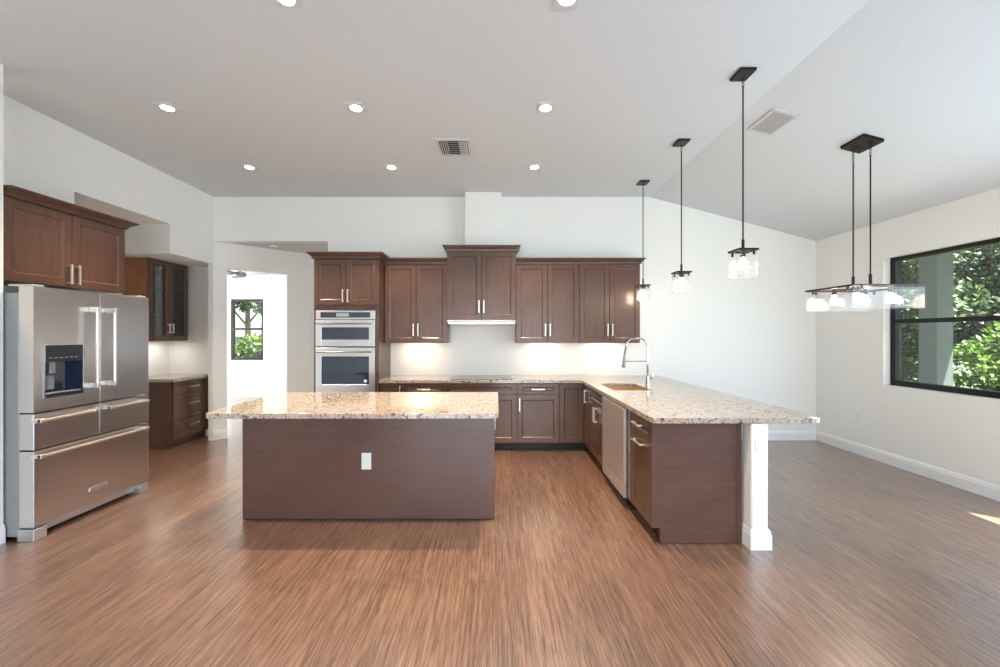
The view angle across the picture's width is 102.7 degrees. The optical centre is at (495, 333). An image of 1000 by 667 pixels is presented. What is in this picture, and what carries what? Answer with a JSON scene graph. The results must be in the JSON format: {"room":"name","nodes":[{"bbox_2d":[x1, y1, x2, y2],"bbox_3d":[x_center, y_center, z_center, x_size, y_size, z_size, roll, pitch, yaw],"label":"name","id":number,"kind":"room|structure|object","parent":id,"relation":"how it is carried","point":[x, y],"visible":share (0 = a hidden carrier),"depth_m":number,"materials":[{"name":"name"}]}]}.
{"room":"kitchen","nodes":[
{"label":"kitchen","id":0,"kind":"room"},
{"bbox_2d":[0,63,213,524],"bbox_3d":[-3.797,-0.219,0.830,0.505,3.438,9.660,0,0,0],"label":"wall","id":1,"kind":"structure","parent":0,"point":[39,153],"depth_m":3.84,"materials":[{"name":"paint"}]},
{"bbox_2d":[0,524,5,544],"bbox_3d":[-3.537,1.433,-0.511,0.016,0.135,6.778,0,0,0],"label":"baseboard","id":2,"kind":"structure","parent":1,"relation":"attached to","point":[2,526],"depth_m":2.86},
{"bbox_2d":[3,185,139,292],"bbox_3d":[-3.740,-0.735,3.414,0.475,0.686,1.042,0,0,0],"label":"upper cabinet","id":3,"kind":"object","parent":1,"relation":"attached to","point":[50,242],"visible":0.98,"depth_m":3.29,"materials":[{"name":"brown wood"}]},
{"bbox_2d":[74,194,213,435],"bbox_3d":[-4.455,0.050,4.860,0.930,2.900,2.320,0,0,0],"label":"wall niche","id":4,"kind":"object","parent":1,"relation":"in","point":[153,239],"visible":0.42,"depth_m":5.55,"materials":[{"name":"paint"}]},
{"bbox_2d":[123,258,187,340],"bbox_3d":[-4.628,-0.446,5.487,0.375,1.081,0.655,0,0,0],"label":"upper cabinet","id":5,"kind":"object","parent":4,"relation":"attached to","point":[165,284],"visible":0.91,"depth_m":5.52,"materials":[{"name":"brown wood"}]},
{"bbox_2d":[153,287,182,291],"bbox_3d":[-4.666,-0.619,5.487,0.272,0.018,0.617,0,0,0],"label":"shelf","id":6,"kind":"object","parent":5,"relation":"attached to","point":[155,289],"depth_m":5.64,"materials":[{"name":"brown wood"}]},
{"bbox_2d":[153,313,182,315],"bbox_3d":[-4.666,-0.269,5.487,0.272,0.018,0.617,0,0,0],"label":"shelf","id":7,"kind":"object","parent":5,"relation":"attached to","point":[154,314],"depth_m":5.62,"materials":[{"name":"brown wood"}]},
{"bbox_2d":[213,429,226,440],"bbox_3d":[-3.936,1.433,5.702,0.030,0.135,0.177,0,0,40],"label":"baseboard","id":8,"kind":"structure","parent":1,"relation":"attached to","point":[217,434],"depth_m":5.70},
{"bbox_2d":[230,270,278,274],"bbox_3d":[-5.600,-1.450,7.820,6.800,0.100,3.600,0,0,0],"label":"ceiling","id":9,"kind":"structure","parent":0,"point":[247,272],"depth_m":9.26,"materials":[{"name":"paint"}]},
{"bbox_2d":[227,270,272,278],"bbox_3d":[-5.101,-1.264,7.964,1.267,0.269,1.246,0,0,0],"label":"ceiling fan","id":10,"kind":"object","parent":9,"relation":"hanging from","point":[238,274],"visible":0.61,"depth_m":7.93,"materials":[{"name":"grey metal"}]},
{"bbox_2d":[227,275,283,396],"bbox_3d":[-5.600,0.050,7.760,6.800,2.900,3.720,0,0,0],"label":"wall","id":11,"kind":"structure","parent":0,"point":[265,377],"depth_m":9.50,"materials":[{"name":"paint"}]},
{"bbox_2d":[231,299,262,359],"bbox_3d":[-5.915,-0.105,9.549,0.770,1.450,0.082,0,0,0],"label":"window","id":12,"kind":"structure","parent":11,"relation":"in","point":[233,328],"depth_m":9.52,"materials":[{"name":"black metal"}]},
{"bbox_2d":[232,243,327,253],"bbox_3d":[-3.133,-1.357,6.240,1.514,0.085,0.920,0,0,0],"label":"ceiling","id":13,"kind":"structure","parent":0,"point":[293,247],"depth_m":6.01,"materials":[{"name":"paint"}]},
{"bbox_2d":[0,0,999,240],"bbox_3d":[0.268,-1.686,0.770,8.756,0.805,9.780,0,0,0],"label":"ceiling","id":14,"kind":"structure","parent":0,"point":[265,86],"depth_m":3.11,"materials":[{"name":"paint"}]},
{"bbox_2d":[151,102,182,112],"bbox_3d":[-2.810,-1.930,3.420,0.150,0.016,0.150,0,0,0],"label":"recessed light","id":15,"kind":"object","parent":14,"relation":"in","point":[166,107],"visible":1,"depth_m":3.40,"materials":[{"name":"white"}]},
{"bbox_2d":[239,164,259,169],"bbox_3d":[-2.860,-1.930,4.640,0.150,0.016,0.150,0,0,0],"label":"recessed light","id":16,"kind":"object","parent":14,"relation":"in","point":[245,166],"visible":1,"depth_m":4.62,"materials":[{"name":"white"}]},
{"bbox_2d":[274,0,304,8],"bbox_3d":[-1.210,-1.930,2.300,0.150,0.016,0.150,0,0,0],"label":"recessed light","id":17,"kind":"object","parent":14,"relation":"in","point":[282,4],"visible":1,"depth_m":2.34,"materials":[{"name":"white"}]},
{"bbox_2d":[344,102,366,112],"bbox_3d":[-1.197,-1.930,3.420,0.150,0.016,0.150,0,0,0],"label":"recessed light","id":18,"kind":"object","parent":14,"relation":"in","point":[353,107],"visible":1,"depth_m":3.40,"materials":[{"name":"white"}]},
{"bbox_2d":[383,164,398,169],"bbox_3d":[-1.212,-1.930,4.640,0.150,0.016,0.150,0,0,0],"label":"recessed light","id":19,"kind":"object","parent":14,"relation":"in","point":[387,166],"visible":1,"depth_m":4.62,"materials":[{"name":"white"}]},
{"bbox_2d":[435,139,471,155],"bbox_3d":[-0.430,-1.926,4.150,0.350,0.024,0.370,0,0,0],"label":"ceiling vent","id":20,"kind":"object","parent":14,"relation":"in","point":[446,147],"visible":1,"depth_m":4.13,"materials":[{"name":"white metal"}]},
{"bbox_2d":[528,164,541,169],"bbox_3d":[0.447,-1.930,4.640,0.150,0.016,0.150,0,0,0],"label":"recessed light","id":21,"kind":"object","parent":14,"relation":"in","point":[530,166],"visible":1,"depth_m":4.61,"materials":[{"name":"white"}]},
{"bbox_2d":[536,102,555,112],"bbox_3d":[0.423,-1.930,3.420,0.150,0.016,0.150,0,0,0],"label":"recessed light","id":22,"kind":"object","parent":14,"relation":"in","point":[542,107],"visible":1,"depth_m":3.40,"materials":[{"name":"white"}]},
{"bbox_2d":[552,0,579,8],"bbox_3d":[0.410,-1.930,2.300,0.150,0.016,0.150,0,0,0],"label":"recessed light","id":23,"kind":"object","parent":14,"relation":"in","point":[557,4],"visible":1,"depth_m":2.34,"materials":[{"name":"white"}]},
{"bbox_2d":[635,180,650,295],"bbox_3d":[1.875,-1.175,5.100,0.144,1.526,0.144,0,0,0],"label":"pendant light","id":24,"kind":"object","parent":14,"relation":"hanging from","point":[643,286],"visible":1,"depth_m":5.10,"materials":[{"name":"brown metal"}]},
{"bbox_2d":[640,286,645,295],"bbox_3d":[1.875,-0.548,5.100,0.069,0.134,0.069,0,0,0],"label":"bulb","id":25,"kind":"object","parent":24,"relation":"attached to","point":[643,293],"depth_m":5.08,"materials":[{"name":"beige glass"}]},
{"bbox_2d":[671,138,691,285],"bbox_3d":[1.868,-1.175,4.030,0.144,1.526,0.144,0,0,0],"label":"pendant light","id":26,"kind":"object","parent":14,"relation":"hanging from","point":[681,142],"visible":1,"depth_m":4.03,"materials":[{"name":"brown metal"}]},
{"bbox_2d":[678,273,684,285],"bbox_3d":[1.868,-0.548,4.030,0.069,0.134,0.069,0,0,0],"label":"bulb","id":27,"kind":"object","parent":26,"relation":"attached to","point":[681,282],"depth_m":4.01,"materials":[{"name":"white glass"}]},
{"bbox_2d":[728,67,758,268],"bbox_3d":[1.834,-1.175,2.970,0.144,1.526,0.144,0,0,0],"label":"pendant light","id":28,"kind":"object","parent":14,"relation":"hanging from","point":[743,73],"visible":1,"depth_m":2.96,"materials":[{"name":"brown metal"}]},
{"bbox_2d":[738,251,747,268],"bbox_3d":[1.834,-0.548,2.970,0.069,0.134,0.069,0,0,0],"label":"bulb","id":29,"kind":"object","parent":28,"relation":"attached to","point":[743,264],"depth_m":2.95,"materials":[{"name":"white glass"}]},
{"bbox_2d":[747,108,799,136],"bbox_3d":[2.439,-1.861,3.530,0.225,0.068,0.350,0,0,0],"label":"ceiling vent","id":30,"kind":"object","parent":14,"relation":"in","point":[775,120],"visible":1,"depth_m":3.51,"materials":[{"name":"white metal"}]},
{"bbox_2d":[805,133,926,304],"bbox_3d":[3.185,-0.951,3.485,0.594,1.482,0.500,0,0,0],"label":"chandelier","id":31,"kind":"object","parent":14,"relation":"hanging from","point":[863,142],"visible":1,"depth_m":3.46,"materials":[{"name":"brown metal"}]},
{"bbox_2d":[830,290,838,304],"bbox_3d":[3.045,-0.328,3.600,0.060,0.134,0.060,0,0,0],"label":"bulb","id":32,"kind":"object","parent":31,"relation":"attached to","point":[834,300],"depth_m":3.59,"materials":[{"name":"beige glass"}]},
{"bbox_2d":[853,287,861,302],"bbox_3d":[3.045,-0.328,3.370,0.060,0.134,0.060,0,0,0],"label":"bulb","id":33,"kind":"object","parent":31,"relation":"attached to","point":[857,298],"depth_m":3.36,"materials":[{"name":"white glass"}]},
{"bbox_2d":[859,288,865,303],"bbox_3d":[3.185,-0.328,3.485,0.060,0.134,0.060,0,0,0],"label":"bulb","id":34,"kind":"object","parent":31,"relation":"attached to","point":[863,301],"depth_m":3.47,"materials":[{"name":"white glass"}]},
{"bbox_2d":[863,290,869,304],"bbox_3d":[3.325,-0.328,3.600,0.060,0.134,0.060,0,0,0],"label":"bulb","id":35,"kind":"object","parent":31,"relation":"attached to","point":[867,302],"depth_m":3.58,"materials":[{"name":"beige glass"}]},
{"bbox_2d":[886,287,895,302],"bbox_3d":[3.325,-0.328,3.370,0.060,0.134,0.060,0,0,0],"label":"bulb","id":36,"kind":"object","parent":31,"relation":"attached to","point":[890,298],"depth_m":3.36,"materials":[{"name":"white glass"}]},
{"bbox_2d":[0,397,999,666],"bbox_3d":[-2.170,1.560,2.790,13.660,0.120,13.820,0,0,0],"label":"floor","id":37,"kind":"structure","parent":0,"point":[870,562],"depth_m":2.44,"materials":[{"name":"brown wood"}]},
{"bbox_2d":[3,284,149,541],"bbox_3d":[-3.618,0.569,3.353,0.715,1.862,0.978,0,0,0],"label":"refrigerator","id":38,"kind":"object","parent":37,"relation":"on","point":[76,400],"visible":1,"depth_m":3.13,"materials":[{"name":"grey metal"}]},
{"bbox_2d":[144,377,207,448],"bbox_3d":[-4.490,1.063,5.545,0.639,0.873,0.690,0,0,0],"label":"base cabinet","id":39,"kind":"object","parent":37,"relation":"on","point":[177,410],"visible":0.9,"depth_m":5.29,"materials":[{"name":"brown wood"}]},
{"bbox_2d":[149,374,207,381],"bbox_3d":[-4.495,0.606,5.535,0.640,0.040,0.721,0,0,0],"label":"countertop","id":40,"kind":"structure","parent":39,"relation":"on","point":[166,377],"depth_m":5.43,"materials":[{"name":"stone"}]},
{"bbox_2d":[306,252,390,391],"bbox_3d":[-1.907,0.234,5.339,0.959,2.533,0.638,0,0,0],"label":"tall cabinet","id":41,"kind":"object","parent":37,"relation":"on","point":[342,280],"visible":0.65,"depth_m":5.09,"materials":[{"name":"brown wood"}]},
{"bbox_2d":[316,310,375,391],"bbox_3d":[-1.911,0.388,5.295,0.752,1.375,0.577,0,0,0],"label":"wall oven","id":42,"kind":"object","parent":41,"relation":"in","point":[345,339],"visible":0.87,"depth_m":5.07,"materials":[{"name":"metal"}]},
{"bbox_2d":[243,419,494,518],"bbox_3d":[-1.031,1.063,3.591,2.038,0.873,0.711,0,0,0],"label":"kitchen island","id":43,"kind":"object","parent":37,"relation":"on","point":[293,468],"visible":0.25,"depth_m":3.23,"materials":[{"name":"brown wood"}]},
{"bbox_2d":[206,392,498,418],"bbox_3d":[-1.070,0.606,3.495,2.180,0.040,1.090,0,0,0],"label":"island countertop","id":44,"kind":"structure","parent":43,"relation":"on","point":[283,405],"depth_m":3.23,"materials":[{"name":"stone"}]},
{"bbox_2d":[362,453,370,468],"bbox_3d":[-1.047,1.027,3.230,0.078,0.134,0.009,0,0,0],"label":"wall outlet","id":45,"kind":"object","parent":43,"relation":"attached to","point":[366,457],"visible":1,"depth_m":3.23,"materials":[{"name":"white plastic"}]},
{"bbox_2d":[380,383,402,391],"bbox_3d":[-1.340,1.063,5.361,0.300,0.873,0.594,0,0,0],"label":"base cabinet","id":46,"kind":"object","parent":37,"relation":"on","point":[384,387],"visible":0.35,"depth_m":5.10,"materials":[{"name":"brown wood"}]},
{"bbox_2d":[403,383,444,391],"bbox_3d":[-0.920,1.063,5.361,0.540,0.873,0.594,0,0,0],"label":"base cabinet","id":47,"kind":"object","parent":37,"relation":"on","point":[407,387],"visible":0.23,"depth_m":5.10,"materials":[{"name":"brown wood"}]},
{"bbox_2d":[445,383,516,449],"bbox_3d":[-0.191,1.063,5.361,0.918,0.873,0.594,0,0,0],"label":"base cabinet","id":48,"kind":"object","parent":37,"relation":"on","point":[506,424],"visible":0.3,"depth_m":5.11,"materials":[{"name":"brown wood"}]},
{"bbox_2d":[517,383,558,449],"bbox_3d":[0.536,1.063,5.361,0.537,0.873,0.594,0,0,0],"label":"base cabinet","id":49,"kind":"object","parent":37,"relation":"on","point":[537,403],"visible":0.98,"depth_m":5.11,"materials":[{"name":"brown wood"}]},
{"bbox_2d":[558,383,594,456],"bbox_3d":[1.258,1.063,5.229,0.907,0.873,0.858,0,0,0],"label":"base cabinet","id":50,"kind":"object","parent":37,"relation":"on","point":[573,397],"visible":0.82,"depth_m":5.10,"materials":[{"name":"brown wood"}]},
{"bbox_2d":[379,375,819,423],"bbox_3d":[0.396,0.606,4.224,3.768,0.040,2.868,0,0,0],"label":"countertop","id":51,"kind":"structure","parent":50,"relation":"on","point":[666,400],"depth_m":3.58,"materials":[{"name":"beige stone"}]},
{"bbox_2d":[450,375,511,379],"bbox_3d":[-0.191,0.582,5.360,0.800,0.006,0.470,0,0,0],"label":"cooktop","id":52,"kind":"object","parent":51,"relation":"in","point":[455,377],"visible":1,"depth_m":5.33,"materials":[{"name":"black glass"}]},
{"bbox_2d":[608,387,640,389],"bbox_3d":[1.430,0.742,4.455,0.468,0.227,0.648,0,0,0],"label":"sink","id":53,"kind":"object","parent":51,"relation":"in","point":[612,388],"visible":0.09,"depth_m":4.75,"materials":[{"name":"silver metal"}]},
{"bbox_2d":[622,338,653,385],"bbox_3d":[1.610,0.313,4.550,0.359,0.546,0.060,0,0,0],"label":"kitchen faucet","id":54,"kind":"object","parent":51,"relation":"on","point":[624,361],"visible":1,"depth_m":4.54,"materials":[{"name":"silver metal"}]},
{"bbox_2d":[589,388,602,465],"bbox_3d":[1.393,1.063,4.449,0.634,0.873,0.699,0,0,0],"label":"base cabinet","id":55,"kind":"object","parent":37,"relation":"on","point":[595,398],"visible":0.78,"depth_m":4.44,"materials":[{"name":"brown wood"}]},
{"bbox_2d":[602,396,636,509],"bbox_3d":[1.389,1.065,3.750,0.611,0.867,0.686,0,0,0],"label":"dishwasher","id":56,"kind":"object","parent":37,"relation":"on","point":[614,415],"visible":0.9,"depth_m":3.64,"materials":[{"name":"metal"}]},
{"bbox_2d":[627,409,735,542],"bbox_3d":[1.397,1.063,3.131,0.641,0.873,0.539,0,0,0],"label":"base cabinet","id":57,"kind":"object","parent":37,"relation":"on","point":[638,428],"depth_m":2.86,"materials":[{"name":"brown wood"}]},
{"bbox_2d":[736,424,741,542],"bbox_3d":[1.742,1.062,4.263,0.040,0.869,2.790,0,0,0],"label":"panel","id":58,"kind":"object","parent":37,"relation":"on","point":[738,426],"visible":0.21,"depth_m":2.87,"materials":[{"name":"brown wood"}]},
{"bbox_2d":[742,424,771,549],"bbox_3d":[1.840,1.063,2.845,0.149,0.873,0.145,0,0,0],"label":"support post","id":59,"kind":"object","parent":37,"relation":"on","point":[756,535],"visible":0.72,"depth_m":2.79,"materials":[{"name":"paint"}]},
{"bbox_2d":[755,436,765,452],"bbox_3d":[1.842,0.770,2.781,0.074,0.120,0.011,0,0,0],"label":"wall switch","id":60,"kind":"object","parent":59,"relation":"attached to","point":[760,441],"visible":1,"depth_m":2.78,"materials":[{"name":"white plastic"}]},
{"bbox_2d":[214,197,815,430],"bbox_3d":[0.218,-0.219,6.173,8.615,3.438,1.054,0,0,0],"label":"wall","id":61,"kind":"structure","parent":0,"point":[750,332],"depth_m":5.66,"materials":[{"name":"paint"}]},
{"bbox_2d":[384,258,449,342],"bbox_3d":[-1.067,-0.444,5.468,0.838,1.127,0.380,0,0,0],"label":"upper cabinet","id":62,"kind":"object","parent":61,"relation":"attached to","point":[415,288],"visible":0.87,"depth_m":5.35,"materials":[{"name":"brown wood"}]},
{"bbox_2d":[442,245,520,319],"bbox_3d":[-0.191,-0.673,5.436,1.026,0.977,0.443,0,0,0],"label":"upper cabinet","id":63,"kind":"object","parent":61,"relation":"attached to","point":[481,279],"visible":0.99,"depth_m":5.28,"materials":[{"name":"brown wood"}]},
{"bbox_2d":[447,320,515,324],"bbox_3d":[-0.191,-0.157,5.460,0.904,0.054,0.395,0,0,0],"label":"range hood","id":64,"kind":"object","parent":63,"relation":"attached to","point":[451,322],"visible":1,"depth_m":5.29,"materials":[{"name":"metal"}]},
{"bbox_2d":[465,192,500,244],"bbox_3d":[-0.175,-1.469,5.559,0.500,0.938,0.199,0,0,0],"label":"cover","id":65,"kind":"object","parent":63,"relation":"on","point":[482,209],"depth_m":5.46,"materials":[{"name":"paint"}]},
{"bbox_2d":[515,258,579,342],"bbox_3d":[0.688,-0.444,5.468,0.842,1.127,0.380,0,0,0],"label":"upper cabinet","id":66,"kind":"object","parent":61,"relation":"attached to","point":[547,289],"visible":0.92,"depth_m":5.35,"materials":[{"name":"brown wood"}]},
{"bbox_2d":[579,258,645,342],"bbox_3d":[1.547,-0.444,5.468,0.874,1.127,0.380,0,0,0],"label":"upper cabinet","id":67,"kind":"object","parent":61,"relation":"attached to","point":[609,298],"visible":0.96,"depth_m":5.35,"materials":[{"name":"brown wood"}]},
{"bbox_2d":[768,430,815,439],"bbox_3d":[3.155,1.433,5.652,2.710,0.135,0.016,0,0,0],"label":"baseboard","id":68,"kind":"structure","parent":61,"relation":"attached to","point":[772,434],"depth_m":5.64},
{"bbox_2d":[816,188,999,485],"bbox_3d":[4.596,0.050,0.890,0.140,2.900,9.780,0,0,0],"label":"wall","id":69,"kind":"structure","parent":0,"point":[961,435],"depth_m":4.68,"materials":[{"name":"paint"}]},
{"bbox_2d":[815,431,999,500],"bbox_3d":[4.518,1.433,4.309,0.016,0.135,2.699,0,0,0],"label":"baseboard","id":70,"kind":"structure","parent":69,"relation":"attached to","point":[980,487],"depth_m":4.28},
{"bbox_2d":[883,385,999,401],"bbox_3d":[4.568,0.604,3.989,0.084,0.020,1.378,0,0,0],"label":"window sill","id":71,"kind":"structure","parent":69,"relation":"attached to","point":[890,386],"depth_m":4.04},
{"bbox_2d":[890,237,999,398],"bbox_3d":[4.639,-0.145,3.989,0.082,1.479,1.378,0,0,0],"label":"window","id":72,"kind":"structure","parent":69,"relation":"in","point":[895,263],"depth_m":4.42,"materials":[{"name":"black metal"}]},
{"label":"outside","id":73,"kind":"structure","parent":0,"visible":0},
{"bbox_2d":[914,348,986,388],"bbox_3d":[0.000,1.820,0.000,120.000,0.360,120.000,0,0,0],"label":"grass","id":74,"kind":"structure","parent":73,"point":[959,367],"depth_m":17.97,"materials":[{"name":"green plant"}]},
{"bbox_2d":[235,333,261,357],"bbox_3d":[-6.702,0.795,11.392,1.534,1.689,1.462,0,0,0],"label":"shrub","id":75,"kind":"object","parent":74,"relation":"on","point":[252,348],"visible":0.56,"depth_m":10.97,"materials":[{"name":"green plant"}]},
{"bbox_2d":[235,301,261,341],"bbox_3d":[-10.181,-1.143,16.684,3.562,5.570,3.795,0,0,0],"label":"leafy tree","id":76,"kind":"object","parent":74,"relation":"on","point":[245,306],"visible":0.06,"depth_m":16.08,"materials":[{"name":"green plant"}]},
{"bbox_2d":[235,325,261,350],"bbox_3d":[-15.000,0.589,23.000,11.200,2.100,6.200,0,0,0],"label":"house","id":77,"kind":"structure","parent":74,"relation":"on","point":[238,333],"depth_m":19.90,"materials":[{"name":"paint"}]},
{"bbox_2d":[901,248,979,380],"bbox_3d":[13.820,-1.209,13.571,4.262,5.699,4.390,0,0,-34],"label":"leafy tree","id":78,"kind":"object","parent":74,"relation":"on","point":[917,282],"visible":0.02,"depth_m":12.49,"materials":[{"name":"green plant"}]},
{"bbox_2d":[901,250,999,381],"bbox_3d":[8.233,-0.379,8.131,2.192,4.043,2.291,0,0,0],"label":"leafy tree","id":79,"kind":"object","parent":74,"relation":"on","point":[909,297],"visible":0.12,"depth_m":7.70,"materials":[{"name":"green plant"}]},
{"bbox_2d":[902,243,999,381],"bbox_3d":[11.171,-0.815,8.970,3.147,4.913,2.644,0,0,30],"label":"leafy tree","id":80,"kind":"object","parent":74,"relation":"on","point":[989,263],"visible":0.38,"depth_m":8.72,"materials":[{"name":"green plant"}]},
{"bbox_2d":[953,321,999,390],"bbox_3d":[7.918,0.669,6.288,1.282,1.949,1.268,0,0,0],"label":"shrub","id":81,"kind":"object","parent":74,"relation":"on","point":[989,355],"visible":0.84,"depth_m":6.33,"materials":[{"name":"green plant"}]},
{"bbox_2d":[953,247,999,370],"bbox_3d":[18.817,-1.686,14.755,4.235,6.655,4.463,0,0,13],"label":"leafy tree","id":82,"kind":"object","parent":74,"relation":"on","point":[954,363],"visible":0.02,"depth_m":15.59,"materials":[{"name":"green plant"}]},
{"bbox_3d":[5.583,1.575,5.950,1.834,0.110,6.100,0,0,0],"label":"trim","id":83,"kind":"structure","parent":74,"relation":"on","visible":0},
{"bbox_2d":[919,252,952,385],"bbox_3d":[6.220,0.081,5.660,0.300,2.879,0.300,0,0,0],"label":"pillar","id":84,"kind":"structure","parent":83,"relation":"on","point":[936,271],"depth_m":5.55,"materials":[{"name":"white paint"}]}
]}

